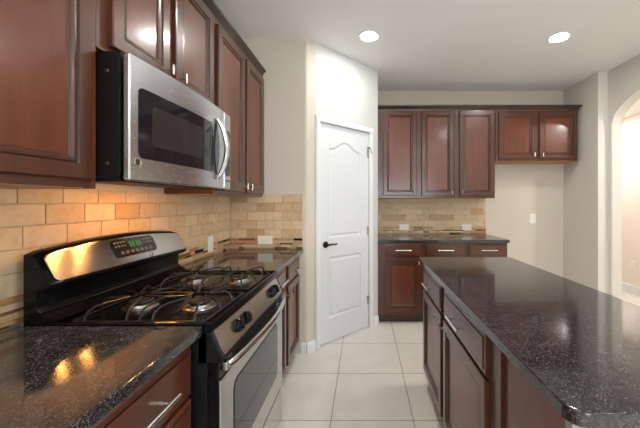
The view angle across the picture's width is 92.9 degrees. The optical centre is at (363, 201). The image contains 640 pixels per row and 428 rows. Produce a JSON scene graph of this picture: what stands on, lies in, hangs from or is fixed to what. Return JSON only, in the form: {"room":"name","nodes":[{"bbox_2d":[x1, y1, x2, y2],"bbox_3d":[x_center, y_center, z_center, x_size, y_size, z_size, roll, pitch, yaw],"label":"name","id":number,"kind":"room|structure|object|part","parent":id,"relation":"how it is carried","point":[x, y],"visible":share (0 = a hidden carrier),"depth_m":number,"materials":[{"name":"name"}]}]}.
{"room":"kitchen","nodes":[
{"label":"kitchen","id":0,"kind":"room"},
{"bbox_2d":[8,183,229,325],"bbox_3d":[-1.230,-0.052,-0.690,0.120,2.743,6.620,0,0,0],"label":"wall","id":1,"kind":"structure","parent":0,"point":[112,187],"depth_m":1.46,"materials":[{"name":"beige paint"}]},
{"bbox_2d":[0,0,95,188],"bbox_3d":[-0.995,-0.566,0.679,0.340,1.046,0.615,0,0,0],"label":"upper cabinet","id":2,"kind":"object","parent":1,"relation":"attached to","point":[46,46],"depth_m":0.83,"materials":[{"name":"brown wood"}]},
{"bbox_3d":[-1.022,-0.566,0.979,0.285,1.046,0.016,0,0,0],"label":"cabinet filler","id":3,"kind":"part","parent":2,"relation":"part of","materials":[{"name":"brown wood"}]},
{"bbox_2d":[0,189,229,327],"bbox_3d":[-1.164,0.176,1.204,0.011,0.458,2.808,0,0,0],"label":"tile backsplash","id":4,"kind":"structure","parent":1,"relation":"attached to","point":[31,220],"depth_m":1.25,"materials":[{"name":"beige tile"}]},
{"bbox_2d":[208,236,212,252],"bbox_3d":[-1.154,0.316,2.265,0.008,0.118,0.075,0,0,0],"label":"power outlet","id":5,"kind":"object","parent":4,"relation":"attached to","point":[210,238],"visible":1,"depth_m":2.26,"materials":[{"name":"white plastic"}]},
{"bbox_2d":[96,0,213,103],"bbox_3d":[-0.995,-0.797,1.370,0.340,0.583,0.764,0,0,0],"label":"upper cabinet","id":6,"kind":"object","parent":1,"relation":"attached to","point":[176,37],"visible":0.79,"depth_m":1.31,"materials":[{"name":"brown wood"}]},
{"bbox_3d":[-0.870,-0.801,1.185,0.020,0.535,0.305,0,0,0],"label":"door","id":7,"kind":"part","parent":6,"relation":"part of","materials":[{"name":"brown wood"}]},
{"bbox_2d":[96,51,229,189],"bbox_3d":[-0.929,-0.282,1.366,0.451,0.431,0.763,0,0,0],"label":"microwave","id":8,"kind":"object","parent":6,"relation":"attached to","point":[153,130],"visible":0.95,"depth_m":1.10,"materials":[{"name":"silver metal"}]},
{"bbox_3d":[-0.977,-0.075,1.369,0.341,0.016,0.749,0,0,0],"label":"vent plate","id":9,"kind":"part","parent":8,"relation":"part of","materials":[{"name":"black"}]},
{"bbox_3d":[-0.731,-0.276,1.563,0.029,0.315,0.070,0,0,41],"label":"handle","id":10,"kind":"part","parent":8,"relation":"part of","materials":[{"name":"silver metal"}]},
{"bbox_3d":[-0.768,-0.272,1.697,0.002,0.258,0.069,0,0,-5],"label":"control glass","id":11,"kind":"part","parent":8,"relation":"part of","materials":[{"name":"silver"}]},
{"bbox_3d":[-0.842,-0.576,1.312,0.034,0.044,0.011,0,0,0],"label":"knob","id":12,"kind":"part","parent":6,"relation":"part of","materials":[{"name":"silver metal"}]},
{"bbox_3d":[-0.842,-0.576,1.408,0.034,0.044,0.011,0,0,0],"label":"knob","id":13,"kind":"part","parent":6,"relation":"part of","materials":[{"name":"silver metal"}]},
{"bbox_3d":[-0.870,-0.801,1.554,0.020,0.535,0.345,0,0,0],"label":"door","id":14,"kind":"part","parent":6,"relation":"part of","materials":[{"name":"brown wood"}]},
{"bbox_2d":[164,17,263,196],"bbox_3d":[-0.995,-0.566,2.184,0.340,1.046,0.862,0,0,0],"label":"upper cabinet","id":15,"kind":"object","parent":1,"relation":"attached to","point":[238,85],"visible":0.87,"depth_m":2.09,"materials":[{"name":"brown wood"}]},
{"bbox_3d":[-0.870,-0.562,1.984,0.020,0.985,0.400,0,0,0],"label":"door","id":16,"kind":"part","parent":15,"relation":"part of","materials":[{"name":"brown wood"}]},
{"bbox_2d":[201,0,265,75],"bbox_3d":[-0.870,-1.117,1.494,0.036,0.052,2.244,0,0,0],"label":"crown molding","id":17,"kind":"structure","parent":15,"relation":"attached to","point":[211,5],"depth_m":1.99,"materials":[{"name":"brown wood"}]},
{"bbox_3d":[-0.870,-0.562,2.405,0.020,0.985,0.375,0,0,0],"label":"door","id":18,"kind":"part","parent":15,"relation":"part of","materials":[{"name":"brown wood"}]},
{"bbox_2d":[230,38,314,353],"bbox_3d":[-0.863,-0.052,2.700,0.853,2.743,0.160,0,0,0],"label":"wall","id":19,"kind":"structure","parent":0,"point":[288,63],"depth_m":2.62,"materials":[{"name":"beige paint"}]},
{"bbox_2d":[231,194,302,248],"bbox_3d":[-0.846,0.168,2.614,0.624,0.474,0.011,0,0,0],"label":"tile backsplash","id":20,"kind":"structure","parent":19,"relation":"attached to","point":[279,216],"depth_m":2.61,"materials":[{"name":"beige tile"}]},
{"bbox_2d":[258,236,272,243],"bbox_3d":[-0.855,0.329,2.604,0.128,0.074,0.008,0,0,0],"label":"power outlet","id":21,"kind":"object","parent":20,"relation":"attached to","point":[261,239],"visible":1,"depth_m":2.60,"materials":[{"name":"white plastic"}]},
{"bbox_2d":[301,340,315,353],"bbox_3d":[-0.490,1.272,2.642,0.129,0.095,0.045,0,0,-44],"label":"baseboard","id":22,"kind":"structure","parent":19,"relation":"attached to","point":[311,346],"depth_m":2.62,"materials":[{"name":"white paint"}]},
{"bbox_2d":[315,42,377,316],"bbox_3d":[-0.182,-0.052,3.009,0.819,2.743,0.110,0,0,-44],"label":"wall","id":23,"kind":"structure","parent":0,"point":[346,89],"depth_m":3.01,"materials":[{"name":"paint"}]},
{"bbox_2d":[315,115,372,349],"bbox_3d":[-0.191,0.270,2.961,0.738,2.095,0.147,0,0,-44],"label":"door","id":24,"kind":"structure","parent":23,"relation":"in","point":[343,150],"depth_m":2.92,"materials":[{"name":"white paint"}]},
{"bbox_3d":[-0.308,0.394,2.783,0.138,0.062,0.058,0,0,-44],"label":"lever handle","id":25,"kind":"part","parent":24,"relation":"part of","materials":[{"name":"brown metal"}]},
{"bbox_2d":[373,315,378,325],"bbox_3d":[0.127,1.272,3.225,0.077,0.095,0.013,0,0,-44],"label":"baseboard","id":26,"kind":"structure","parent":23,"relation":"attached to","point":[375,318],"depth_m":3.22,"materials":[{"name":"white paint"}]},
{"bbox_2d":[214,0,639,90],"bbox_3d":[2.350,-1.474,-0.075,7.500,0.100,8.050,0,0,0],"label":"ceiling","id":27,"kind":"structure","parent":0,"point":[421,45],"depth_m":2.54,"materials":[{"name":"paint"}]},
{"bbox_2d":[359,30,378,41],"bbox_3d":[0.043,-1.420,2.580,0.176,0.008,0.176,0,0,0],"label":"recessed light","id":28,"kind":"object","parent":27,"relation":"in","point":[367,35],"visible":1,"depth_m":2.56,"materials":[{"name":"white paint"}]},
{"bbox_2d":[547,31,570,42],"bbox_3d":[1.684,-1.420,2.600,0.176,0.008,0.176,0,0,0],"label":"recessed light","id":29,"kind":"object","parent":27,"relation":"in","point":[561,36],"visible":1,"depth_m":2.59,"materials":[{"name":"white paint"}]},
{"bbox_2d":[278,291,639,427],"bbox_3d":[2.350,1.369,1.050,7.500,0.100,10.300,0,0,0],"label":"floor","id":30,"kind":"structure","parent":0,"point":[366,377],"depth_m":2.19,"materials":[{"name":"tile"}]},
{"bbox_2d":[91,346,190,427],"bbox_3d":[-0.831,0.879,0.756,0.643,0.878,0.452,0,0,0],"label":"base cabinet","id":31,"kind":"object","parent":30,"relation":"on","point":[163,401],"visible":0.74,"depth_m":0.81,"materials":[{"name":"brown wood"}]},
{"bbox_3d":[-0.531,0.541,0.757,0.042,0.013,0.172,0,0,0],"label":"bar pull","id":32,"kind":"part","parent":31,"relation":"part of","materials":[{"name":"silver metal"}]},
{"bbox_3d":[-0.562,0.771,0.757,0.020,0.275,0.430,0,0,0],"label":"drawer","id":33,"kind":"part","parent":31,"relation":"part of","materials":[{"name":"brown wood"}]},
{"bbox_2d":[23,231,285,427],"bbox_3d":[-0.771,0.731,1.370,0.717,1.175,0.760,0,0,0],"label":"gas range","id":34,"kind":"object","parent":30,"relation":"on","point":[137,278],"visible":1,"depth_m":1.17,"materials":[{"name":"silver"}]},
{"bbox_3d":[-1.050,0.200,1.384,0.034,0.076,0.252,0,0,0],"label":"display panel","id":35,"kind":"part","parent":34,"relation":"part of","materials":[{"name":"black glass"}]},
{"bbox_3d":[-0.874,0.400,1.180,0.120,0.017,0.120,0,0,0],"label":"burner","id":36,"kind":"part","parent":34,"relation":"part of","materials":[{"name":"silver metal"}]},
{"bbox_2d":[42,271,277,331],"bbox_3d":[-0.778,0.413,1.370,0.561,0.032,0.760,0,0,0],"label":"cooktop","id":37,"kind":"object","parent":34,"relation":"in","point":[212,316],"depth_m":1.17,"materials":[{"name":"black metal"}]},
{"bbox_3d":[-0.874,0.400,1.560,0.120,0.017,0.120,0,0,0],"label":"burner","id":38,"kind":"part","parent":34,"relation":"part of","materials":[{"name":"silver metal"}]},
{"bbox_3d":[-0.644,0.400,1.180,0.120,0.017,0.120,0,0,0],"label":"burner","id":39,"kind":"part","parent":34,"relation":"part of","materials":[{"name":"silver metal"}]},
{"bbox_3d":[-0.476,0.470,1.160,0.023,0.052,0.052,-26,0,0],"label":"control knob","id":40,"kind":"part","parent":34,"relation":"part of","materials":[{"name":"black plastic"}]},
{"bbox_3d":[-0.644,0.400,1.560,0.120,0.017,0.120,0,0,0],"label":"burner","id":41,"kind":"part","parent":34,"relation":"part of","materials":[{"name":"silver metal"}]},
{"bbox_3d":[-0.506,0.481,1.370,0.076,0.100,0.760,0,0,0],"label":"control panel","id":42,"kind":"part","parent":34,"relation":"part of","materials":[{"name":"silver metal"}]},
{"bbox_3d":[-0.497,0.796,1.370,0.035,0.522,0.754,0,0,0],"label":"oven door","id":43,"kind":"part","parent":34,"relation":"part of","materials":[{"name":"silver metal"}]},
{"bbox_3d":[-0.476,0.470,1.235,0.023,0.052,0.052,-26,0,0],"label":"control knob","id":44,"kind":"part","parent":34,"relation":"part of","materials":[{"name":"black plastic"}]},
{"bbox_3d":[-0.446,0.553,1.370,0.067,0.031,0.724,0,0,0],"label":"oven handle","id":45,"kind":"part","parent":34,"relation":"part of","materials":[{"name":"silver metal"}]},
{"bbox_3d":[-0.496,1.167,1.370,0.037,0.193,0.752,0,0,0],"label":"storage drawer","id":46,"kind":"part","parent":34,"relation":"part of","materials":[{"name":"silver metal"}]},
{"bbox_3d":[-0.476,0.470,1.575,0.023,0.052,0.052,-26,0,0],"label":"control knob","id":47,"kind":"part","parent":34,"relation":"part of","materials":[{"name":"black plastic"}]},
{"bbox_3d":[-0.476,0.470,1.635,0.023,0.052,0.052,-26,0,0],"label":"control knob","id":48,"kind":"part","parent":34,"relation":"part of","materials":[{"name":"black plastic"}]},
{"bbox_2d":[277,268,289,377],"bbox_3d":[-0.831,0.879,1.965,0.643,0.878,0.410,0,0,0],"label":"base cabinet","id":49,"kind":"object","parent":30,"relation":"on","point":[281,277],"visible":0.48,"depth_m":2.08,"materials":[{"name":"brown wood"}]},
{"bbox_2d":[181,249,302,272],"bbox_3d":[-0.849,0.422,2.187,0.641,0.034,0.862,0,0,0],"label":"countertop","id":50,"kind":"structure","parent":49,"relation":"on","point":[269,259],"depth_m":2.12,"materials":[{"name":"black stone"}]},
{"bbox_3d":[-0.562,0.534,1.965,0.020,0.140,0.350,0,0,0],"label":"drawer","id":51,"kind":"part","parent":49,"relation":"part of","materials":[{"name":"brown wood"}]},
{"bbox_3d":[-0.562,0.909,1.965,0.020,0.580,0.350,0,0,0],"label":"door","id":52,"kind":"part","parent":49,"relation":"part of","materials":[{"name":"brown wood"}]},
{"bbox_2d":[284,256,301,366],"bbox_3d":[-0.831,0.879,2.394,0.643,0.878,0.444,0,0,0],"label":"base cabinet","id":53,"kind":"object","parent":30,"relation":"on","point":[292,269],"visible":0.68,"depth_m":2.35,"materials":[{"name":"brown wood"}]},
{"bbox_3d":[-0.562,0.534,2.392,0.020,0.140,0.380,0,0,0],"label":"drawer","id":54,"kind":"part","parent":53,"relation":"part of","materials":[{"name":"brown wood"}]},
{"bbox_3d":[-0.562,0.909,2.392,0.020,0.580,0.380,0,0,0],"label":"door","id":55,"kind":"part","parent":53,"relation":"part of","materials":[{"name":"brown wood"}]},
{"bbox_2d":[378,243,424,320],"bbox_3d":[0.406,0.879,3.515,0.508,0.878,0.646,0,0,0],"label":"base cabinet","id":56,"kind":"object","parent":30,"relation":"on","point":[400,271],"visible":0.79,"depth_m":3.25,"materials":[{"name":"brown wood"}]},
{"bbox_3d":[0.422,0.516,3.244,0.385,0.122,0.020,0,0,0],"label":"drawer","id":57,"kind":"part","parent":56,"relation":"part of","materials":[{"name":"brown wood"}]},
{"bbox_3d":[0.422,0.895,3.244,0.385,0.568,0.020,0,0,0],"label":"door","id":58,"kind":"part","parent":56,"relation":"part of","materials":[{"name":"brown wood"}]},
{"bbox_2d":[378,234,509,242],"bbox_3d":[0.857,0.422,3.535,1.411,0.034,0.626,0,0,0],"label":"countertop","id":59,"kind":"structure","parent":56,"relation":"on","point":[382,238],"depth_m":3.34,"materials":[{"name":"black stone"}]},
{"bbox_2d":[421,268,445,416],"bbox_3d":[0.707,0.879,1.919,0.648,0.878,0.542,0,0,0],"label":"base cabinet","id":60,"kind":"object","parent":30,"relation":"on","point":[433,294],"visible":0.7,"depth_m":1.87,"materials":[{"name":"brown wood"}]},
{"bbox_3d":[0.404,0.544,1.925,0.042,0.013,0.172,0,0,0],"label":"bar pull","id":61,"kind":"part","parent":60,"relation":"part of","materials":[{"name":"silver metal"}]},
{"bbox_3d":[0.435,0.544,1.925,0.020,0.150,0.495,0,0,0],"label":"drawer","id":62,"kind":"part","parent":60,"relation":"part of","materials":[{"name":"brown wood"}]},
{"bbox_2d":[425,243,466,256],"bbox_3d":[0.887,0.879,3.515,0.450,0.878,0.646,0,0,0],"label":"base cabinet","id":63,"kind":"object","parent":30,"relation":"on","point":[431,249],"visible":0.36,"depth_m":3.24,"materials":[{"name":"brown wood"}]},
{"bbox_2d":[438,289,492,427],"bbox_3d":[0.707,0.879,1.346,0.648,0.878,0.600,0,0,0],"label":"base cabinet","id":64,"kind":"object","parent":30,"relation":"on","point":[467,350],"visible":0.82,"depth_m":1.29,"materials":[{"name":"brown wood"}]},
{"bbox_3d":[0.404,0.544,1.344,0.042,0.013,0.172,0,0,0],"label":"bar pull","id":65,"kind":"part","parent":64,"relation":"part of","materials":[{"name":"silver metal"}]},
{"bbox_3d":[0.435,0.916,1.344,0.020,0.565,0.560,0,0,0],"label":"door","id":66,"kind":"part","parent":64,"relation":"part of","materials":[{"name":"brown wood"}]},
{"bbox_3d":[0.435,0.544,1.344,0.020,0.150,0.560,0,0,0],"label":"drawer","id":67,"kind":"part","parent":64,"relation":"part of","materials":[{"name":"brown wood"}]},
{"bbox_2d":[419,257,639,427],"bbox_3d":[0.739,0.422,1.394,0.675,0.034,1.636,0,0,0],"label":"countertop","id":68,"kind":"structure","parent":64,"relation":"on","point":[577,344],"depth_m":0.96,"materials":[{"name":"black stone"}]},
{"bbox_2d":[467,243,506,256],"bbox_3d":[1.332,0.879,3.515,0.436,0.878,0.646,0,0,0],"label":"base cabinet","id":69,"kind":"object","parent":30,"relation":"on","point":[473,249],"visible":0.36,"depth_m":3.24,"materials":[{"name":"brown wood"}]},
{"bbox_2d":[493,342,564,427],"bbox_3d":[0.736,0.879,0.858,0.580,0.878,0.372,0,0,0],"label":"base cabinet","id":70,"kind":"object","parent":30,"relation":"on","point":[517,403],"visible":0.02,"depth_m":0.90,"materials":[{"name":"brown wood"}]},
{"bbox_3d":[-0.831,0.879,0.164,0.643,0.878,0.727,0,0,0],"label":"base cabinet","id":71,"kind":"object","parent":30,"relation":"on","visible":0},
{"bbox_2d":[0,326,201,427],"bbox_3d":[-0.849,0.422,0.393,0.641,0.034,1.185,0,0,0],"label":"countertop","id":72,"kind":"structure","parent":71,"relation":"on","point":[51,376],"depth_m":0.74,"materials":[{"name":"black stone"}]},
{"bbox_2d":[378,91,563,276],"bbox_3d":[1.395,-0.052,3.900,2.711,2.743,0.100,0,0,0],"label":"wall","id":73,"kind":"structure","parent":0,"point":[521,190],"depth_m":3.85,"materials":[{"name":"beige paint"}]},
{"bbox_2d":[378,110,416,198],"bbox_3d":[0.387,-0.561,3.655,0.470,1.036,0.340,0,0,0],"label":"upper cabinet","id":74,"kind":"object","parent":73,"relation":"attached to","point":[397,129],"visible":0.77,"depth_m":3.53,"materials":[{"name":"brown wood"}]},
{"bbox_2d":[378,199,485,233],"bbox_3d":[0.855,0.176,3.844,1.407,0.458,0.011,0,0,0],"label":"tile backsplash","id":75,"kind":"structure","parent":73,"relation":"attached to","point":[423,216],"depth_m":3.84,"materials":[{"name":"beige tile"}]},
{"bbox_2d":[399,224,408,229],"bbox_3d":[0.510,0.321,3.834,0.118,0.076,0.008,0,0,0],"label":"power outlet","id":76,"kind":"object","parent":75,"relation":"attached to","point":[401,226],"visible":1,"depth_m":3.83,"materials":[{"name":"white plastic"}]},
{"bbox_2d":[462,224,470,229],"bbox_3d":[1.310,0.321,3.834,0.118,0.076,0.008,0,0,0],"label":"power outlet","id":77,"kind":"object","parent":75,"relation":"attached to","point":[464,226],"visible":1,"depth_m":3.83,"materials":[{"name":"white plastic"}]},
{"bbox_2d":[414,110,453,198],"bbox_3d":[0.844,-0.561,3.655,0.440,1.036,0.340,0,0,0],"label":"upper cabinet","id":78,"kind":"object","parent":73,"relation":"attached to","point":[435,128],"visible":0.91,"depth_m":3.53,"materials":[{"name":"brown wood"}]},
{"bbox_2d":[450,110,494,198],"bbox_3d":[1.303,-0.561,3.655,0.474,1.036,0.340,0,0,0],"label":"upper cabinet","id":79,"kind":"object","parent":73,"relation":"attached to","point":[474,130],"visible":0.88,"depth_m":3.53,"materials":[{"name":"brown wood"}]},
{"bbox_2d":[530,214,535,222],"bbox_3d":[2.158,0.211,3.845,0.075,0.125,0.008,0,0,0],"label":"wall switch","id":80,"kind":"object","parent":73,"relation":"attached to","point":[532,216],"visible":1,"depth_m":3.84,"materials":[{"name":"white plastic"}]},
{"bbox_2d":[495,110,576,163],"bbox_3d":[2.027,-0.780,3.655,0.965,0.598,0.340,0,0,0],"label":"upper cabinet","id":81,"kind":"object","parent":73,"relation":"attached to","point":[521,136],"visible":0.91,"depth_m":3.53,"materials":[{"name":"brown wood"}]},
{"bbox_2d":[378,105,581,109],"bbox_3d":[1.349,-1.107,3.664,2.394,0.052,0.321,0,0,0],"label":"crown molding","id":82,"kind":"structure","parent":81,"relation":"attached to","point":[380,107],"depth_m":3.52,"materials":[{"name":"brown wood"}]},
{"bbox_3d":[1.794,-0.781,3.530,0.430,0.545,0.020,0,0,0],"label":"door","id":83,"kind":"part","parent":81,"relation":"part of","materials":[{"name":"brown wood"}]},
{"bbox_3d":[2.276,-0.781,3.530,0.438,0.545,0.020,0,0,0],"label":"door","id":84,"kind":"part","parent":81,"relation":"part of","materials":[{"name":"brown wood"}]},
{"bbox_2d":[565,419,580,427],"bbox_3d":[0.754,0.879,1.419,0.612,0.878,1.542,0,0,0],"label":"wall","id":85,"kind":"structure","parent":0,"point":[567,424],"depth_m":0.66,"materials":[{"name":"paint"}]},
{"bbox_2d":[564,72,607,293],"bbox_3d":[2.660,-0.052,3.565,0.220,2.743,0.570,0,0,0],"label":"wall","id":86,"kind":"structure","parent":0,"point":[586,178],"depth_m":3.42,"materials":[{"name":"paint"}]},
{"bbox_2d":[608,54,639,298],"bbox_3d":[2.712,-0.052,2.115,0.115,2.743,2.330,0,0,0],"label":"wall","id":87,"kind":"structure","parent":0,"point":[624,79],"depth_m":3.23,"materials":[{"name":"paint"}]},
{"bbox_2d":[622,113,639,286],"bbox_3d":[3.900,-0.051,3.500,0.100,2.740,5.200,0,0,0],"label":"wall","id":88,"kind":"structure","parent":0,"point":[630,126],"depth_m":4.33,"materials":[{"name":"paint"}]},
{"bbox_2d":[622,282,639,296],"bbox_3d":[3.842,1.254,3.475,0.013,0.130,5.010,0,0,0],"label":"baseboard","id":89,"kind":"structure","parent":88,"relation":"attached to","point":[635,290],"depth_m":4.32,"materials":[{"name":"white paint"}]},
{"bbox_2d":[631,261,635,269],"bbox_3d":[3.845,0.902,4.300,0.008,0.118,0.075,0,0,0],"label":"power outlet","id":90,"kind":"object","parent":88,"relation":"attached to","point":[633,263],"visible":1,"depth_m":4.29,"materials":[{"name":"white plastic"}]},
{"bbox_2d":[624,99,639,117],"bbox_3d":[3.312,-1.291,3.475,1.075,0.100,5.050,0,0,0],"label":"ceiling","id":91,"kind":"structure","parent":0,"point":[635,108],"depth_m":4.06,"materials":[{"name":"paint"}]}
]}

